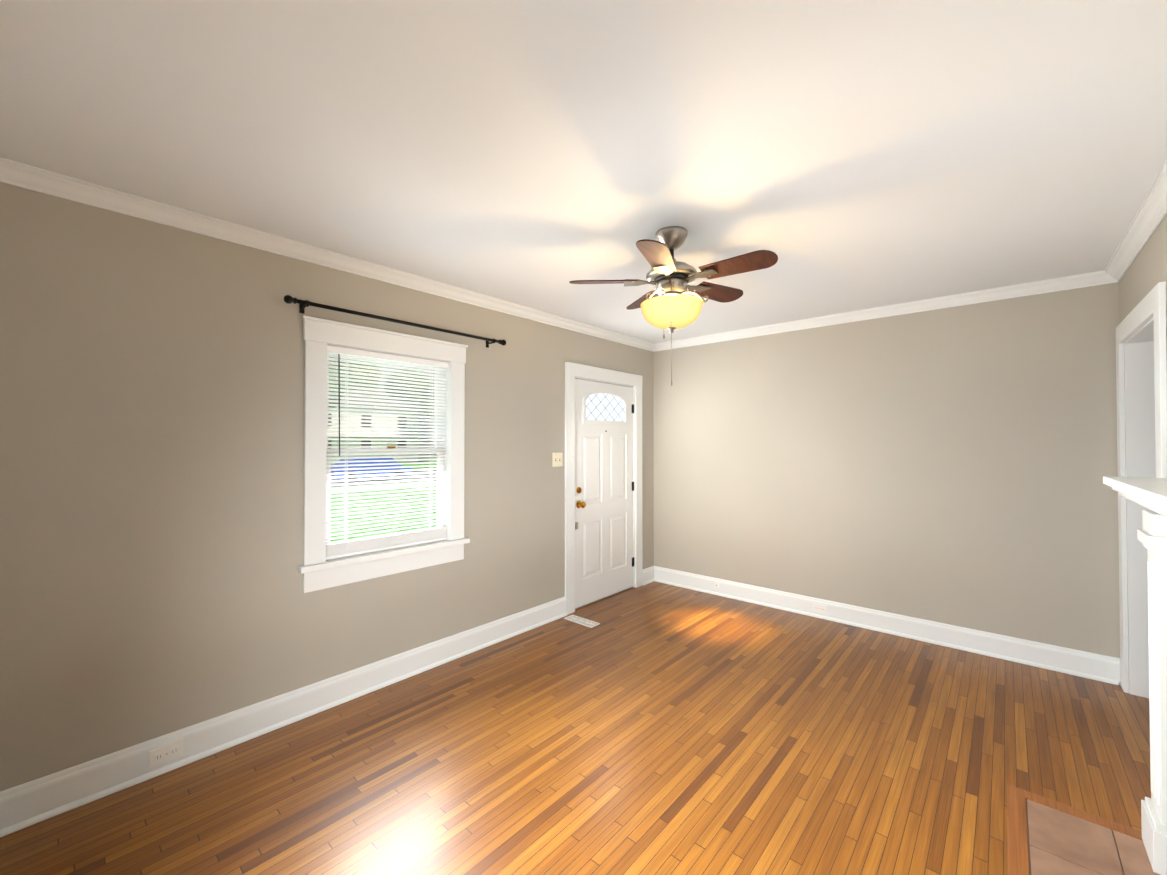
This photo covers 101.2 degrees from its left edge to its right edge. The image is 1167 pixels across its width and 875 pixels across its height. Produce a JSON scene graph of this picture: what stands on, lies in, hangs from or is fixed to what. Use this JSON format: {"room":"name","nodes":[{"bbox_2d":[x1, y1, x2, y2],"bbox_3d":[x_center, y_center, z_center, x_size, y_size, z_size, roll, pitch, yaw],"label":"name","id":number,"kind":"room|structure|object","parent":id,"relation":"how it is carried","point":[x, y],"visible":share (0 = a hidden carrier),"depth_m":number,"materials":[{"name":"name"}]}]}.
{"room":"living room","nodes":[
{"label":"living room","id":0,"kind":"room"},
{"bbox_2d":[0,182,653,791],"bbox_3d":[-0.835,0.242,3.425,0.150,2.500,4.910,-1,-1,41],"label":"wall","id":1,"kind":"structure","parent":0,"point":[150,474],"depth_m":2.21,"materials":[{"name":"paint"}]},
{"bbox_2d":[0,596,566,836],"bbox_3d":[-1.200,1.408,2.857,0.032,0.153,3.179,-1,-1,41],"label":"baseboard","id":2,"kind":"structure","parent":1,"relation":"attached to","point":[22,806],"depth_m":2.32,"materials":[{"name":"white wood"}]},
{"bbox_2d":[149,740,183,767],"bbox_3d":[-1.843,1.398,2.119,0.009,0.070,0.115,-1,-1,41],"label":"electrical outlet","id":3,"kind":"object","parent":2,"relation":"attached to","point":[166,753],"visible":1,"depth_m":2.12,"materials":[{"name":"white plastic"}]},
{"bbox_2d":[0,157,655,351],"bbox_3d":[-0.754,-0.972,3.368,0.067,0.070,4.610,-1,-1,41],"label":"crown molding","id":4,"kind":"structure","parent":1,"relation":"attached to","point":[12,172],"depth_m":2.37,"materials":[{"name":"white wood"}]},
{"bbox_2d":[298,315,469,592],"bbox_3d":[-1.214,0.095,2.980,0.230,1.473,1.050,-1,-1,41],"label":"window unit","id":5,"kind":"structure","parent":1,"relation":"in","point":[317,570],"depth_m":2.82,"materials":[{"name":"white wood"}]},
{"bbox_2d":[326,345,447,559],"bbox_3d":[-1.181,0.086,2.951,0.040,1.192,0.772,-1,-1,41],"label":"window blinds","id":6,"kind":"object","parent":5,"relation":"attached to","point":[348,547],"visible":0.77,"depth_m":2.91,"materials":[{"name":"white plastic"}]},
{"bbox_2d":[284,295,505,347],"bbox_3d":[-1.066,-0.693,2.986,0.099,0.070,1.436,-1,-1,41],"label":"curtain rod","id":7,"kind":"object","parent":1,"relation":"attached to","point":[289,299],"visible":1,"depth_m":2.78,"materials":[{"name":"black metal"}]},
{"bbox_2d":[552,453,562,466],"bbox_3d":[-0.214,0.185,4.004,0.015,0.116,0.116,-1,-1,41],"label":"switch plate","id":8,"kind":"object","parent":1,"relation":"attached to","point":[557,459],"visible":1,"depth_m":4.00,"materials":[{"name":"beige plastic"}]},
{"bbox_2d":[565,362,642,614],"bbox_3d":[0.182,0.434,4.525,0.212,2.144,1.130,-1,-1,41],"label":"entry door","id":9,"kind":"structure","parent":1,"relation":"in","point":[603,489],"depth_m":4.46,"materials":[{"name":"white wood"}]},
{"bbox_2d":[0,581,1150,874],"bbox_3d":[1.099,1.523,1.867,5.090,0.100,5.160,-1,-1,41],"label":"floor","id":10,"kind":"structure","parent":0,"point":[654,727],"depth_m":2.15,"materials":[{"name":"brown wood"}]},
{"bbox_2d":[564,615,599,627],"bbox_3d":[-0.016,1.495,3.906,0.300,0.007,0.110,-1,-1,41],"label":"floor vent","id":11,"kind":"object","parent":10,"relation":"in","point":[582,621],"visible":1,"depth_m":3.89,"materials":[{"name":"white plastic"}]},
{"bbox_2d":[1007,784,1159,874],"bbox_3d":[1.360,1.459,1.137,0.528,0.008,1.910,-1,-1,41],"label":"hearth","id":12,"kind":"object","parent":10,"relation":"on","point":[1046,836],"depth_m":1.73,"materials":[{"name":"brown tile"}]},
{"bbox_2d":[1103,476,1166,874],"bbox_3d":[1.471,0.797,1.048,0.234,1.310,2.050,-1,-1,41],"label":"fireplace mantel","id":13,"kind":"object","parent":12,"relation":"on","point":[1149,493],"visible":1,"depth_m":1.62,"materials":[{"name":"white wood"}]},
{"bbox_2d":[0,0,1166,342],"bbox_3d":[1.099,-1.077,1.900,5.090,0.100,5.160,-1,-1,41],"label":"ceiling","id":14,"kind":"structure","parent":0,"point":[840,156],"depth_m":1.62,"materials":[{"name":"white paint"}]},
{"bbox_2d":[569,226,777,385],"bbox_3d":[0.469,-0.633,2.367,0.948,0.774,0.976,-1,-1,41],"label":"ceiling fan","id":15,"kind":"object","parent":14,"relation":"hanging from","point":[668,305],"visible":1,"depth_m":2.30,"materials":[{"name":"silver metal"}]},
{"bbox_2d":[653,282,1119,657],"bbox_3d":[2.048,0.251,4.054,3.340,2.500,0.150,-1,-1,41],"label":"wall","id":16,"kind":"structure","parent":0,"point":[952,465],"depth_m":3.57,"materials":[{"name":"paint"}]},
{"bbox_2d":[656,271,1099,350],"bbox_3d":[1.983,-0.965,3.981,3.180,0.070,0.066,-1,-1,41],"label":"crown molding","id":17,"kind":"structure","parent":16,"relation":"attached to","point":[1092,278],"depth_m":3.59,"materials":[{"name":"white wood"}]},
{"bbox_2d":[648,566,1120,684],"bbox_3d":[1.988,1.423,3.971,3.340,0.153,0.033,-1,-1,41],"label":"baseboard","id":18,"kind":"structure","parent":16,"relation":"attached to","point":[1098,667],"depth_m":3.53,"materials":[{"name":"white wood"}]},
{"bbox_2d":[812,603,827,613],"bbox_3d":[1.964,1.422,3.981,0.115,0.070,0.009,-1,-1,41],"label":"electrical outlet","id":19,"kind":"object","parent":18,"relation":"attached to","point":[819,608],"visible":1,"depth_m":3.98,"materials":[{"name":"white plastic"}]},
{"bbox_2d":[1119,214,1166,666],"bbox_3d":[1.781,0.213,1.115,0.150,2.500,4.910,-1,-1,41],"label":"wall","id":20,"kind":"structure","parent":0,"point":[1145,274],"depth_m":2.36,"materials":[{"name":"paint"}]},
{"bbox_2d":[1100,161,1166,284],"bbox_3d":[1.700,-1.000,1.202,0.067,0.070,4.610,-1,-1,41],"label":"crown molding","id":21,"kind":"structure","parent":20,"relation":"attached to","point":[1149,217],"depth_m":2.28,"materials":[{"name":"white wood"}]},
{"bbox_2d":[1115,282,1166,697],"bbox_3d":[2.926,0.405,2.409,0.192,2.148,1.094,-1,-1,41],"label":"door frame","id":22,"kind":"structure","parent":20,"relation":"attached to","point":[1141,358],"depth_m":2.75,"materials":[{"name":"white wood"}]},
{"label":"outside","id":23,"kind":"structure","parent":0,"visible":0},
{"bbox_2d":[330,460,436,543],"bbox_3d":[-29.425,2.647,39.007,89.849,0.200,140.000,-1,-1,41],"label":"ground","id":24,"kind":"structure","parent":23,"point":[362,521],"depth_m":14.46,"materials":[{"name":"green plant"}]},
{"bbox_2d":[329,368,344,407],"bbox_3d":[-24.112,-1.883,42.054,5.489,8.936,5.296,-1,-1,41],"label":"tree","id":25,"kind":"object","parent":24,"relation":"on","point":[335,388],"depth_m":41.52,"materials":[{"name":"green plant"}]},
{"bbox_2d":[329,357,380,389],"bbox_3d":[-33.873,-4.745,65.961,11.477,15.269,11.240,-1,-1,41],"label":"tree","id":26,"kind":"object","parent":24,"relation":"on","point":[357,375],"depth_m":64.56,"materials":[{"name":"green plant"}]},
{"bbox_2d":[328,390,420,463],"bbox_3d":[-26.275,-1.227,53.618,12.300,7.920,13.000,-1,-1,41],"label":"house","id":27,"kind":"structure","parent":24,"relation":"on","point":[374,426],"depth_m":51.15,"materials":[{"name":"white"}]},
{"bbox_2d":[330,468,436,491],"bbox_3d":[-14.900,2.368,26.187,13.800,0.030,140.000,-1,-1,41],"label":"street","id":28,"kind":"structure","parent":24,"relation":"on","point":[388,480],"depth_m":25.66,"materials":[{"name":"grey asphalt"}]},
{"bbox_2d":[331,456,411,482],"bbox_3d":[-11.786,1.704,26.247,1.740,1.280,4.200,-1,-1,41],"label":"car","id":29,"kind":"object","parent":28,"relation":"on","point":[369,469],"depth_m":25.57,"materials":[{"name":"blue metal"}]},
{"bbox_2d":[384,369,429,405],"bbox_3d":[-26.984,-3.774,75.985,8.576,13.585,9.775,-1,-1,41],"label":"tree","id":30,"kind":"object","parent":24,"relation":"on","point":[406,387],"depth_m":71.77,"materials":[{"name":"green plant"}]},
{"bbox_2d":[420,383,433,418],"bbox_3d":[-14.619,-2.224,53.492,6.136,9.910,6.290,-1,-1,41],"label":"tree","id":31,"kind":"object","parent":24,"relation":"on","point":[427,402],"depth_m":51.71,"materials":[{"name":"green plant"}]},
{"bbox_2d":[418,411,436,460],"bbox_3d":[-17.098,-0.975,65.522,12.300,7.720,13.000,-1,-1,41],"label":"house","id":32,"kind":"structure","parent":24,"relation":"on","point":[425,438],"depth_m":59.88,"materials":[{"name":"white"}]}
]}

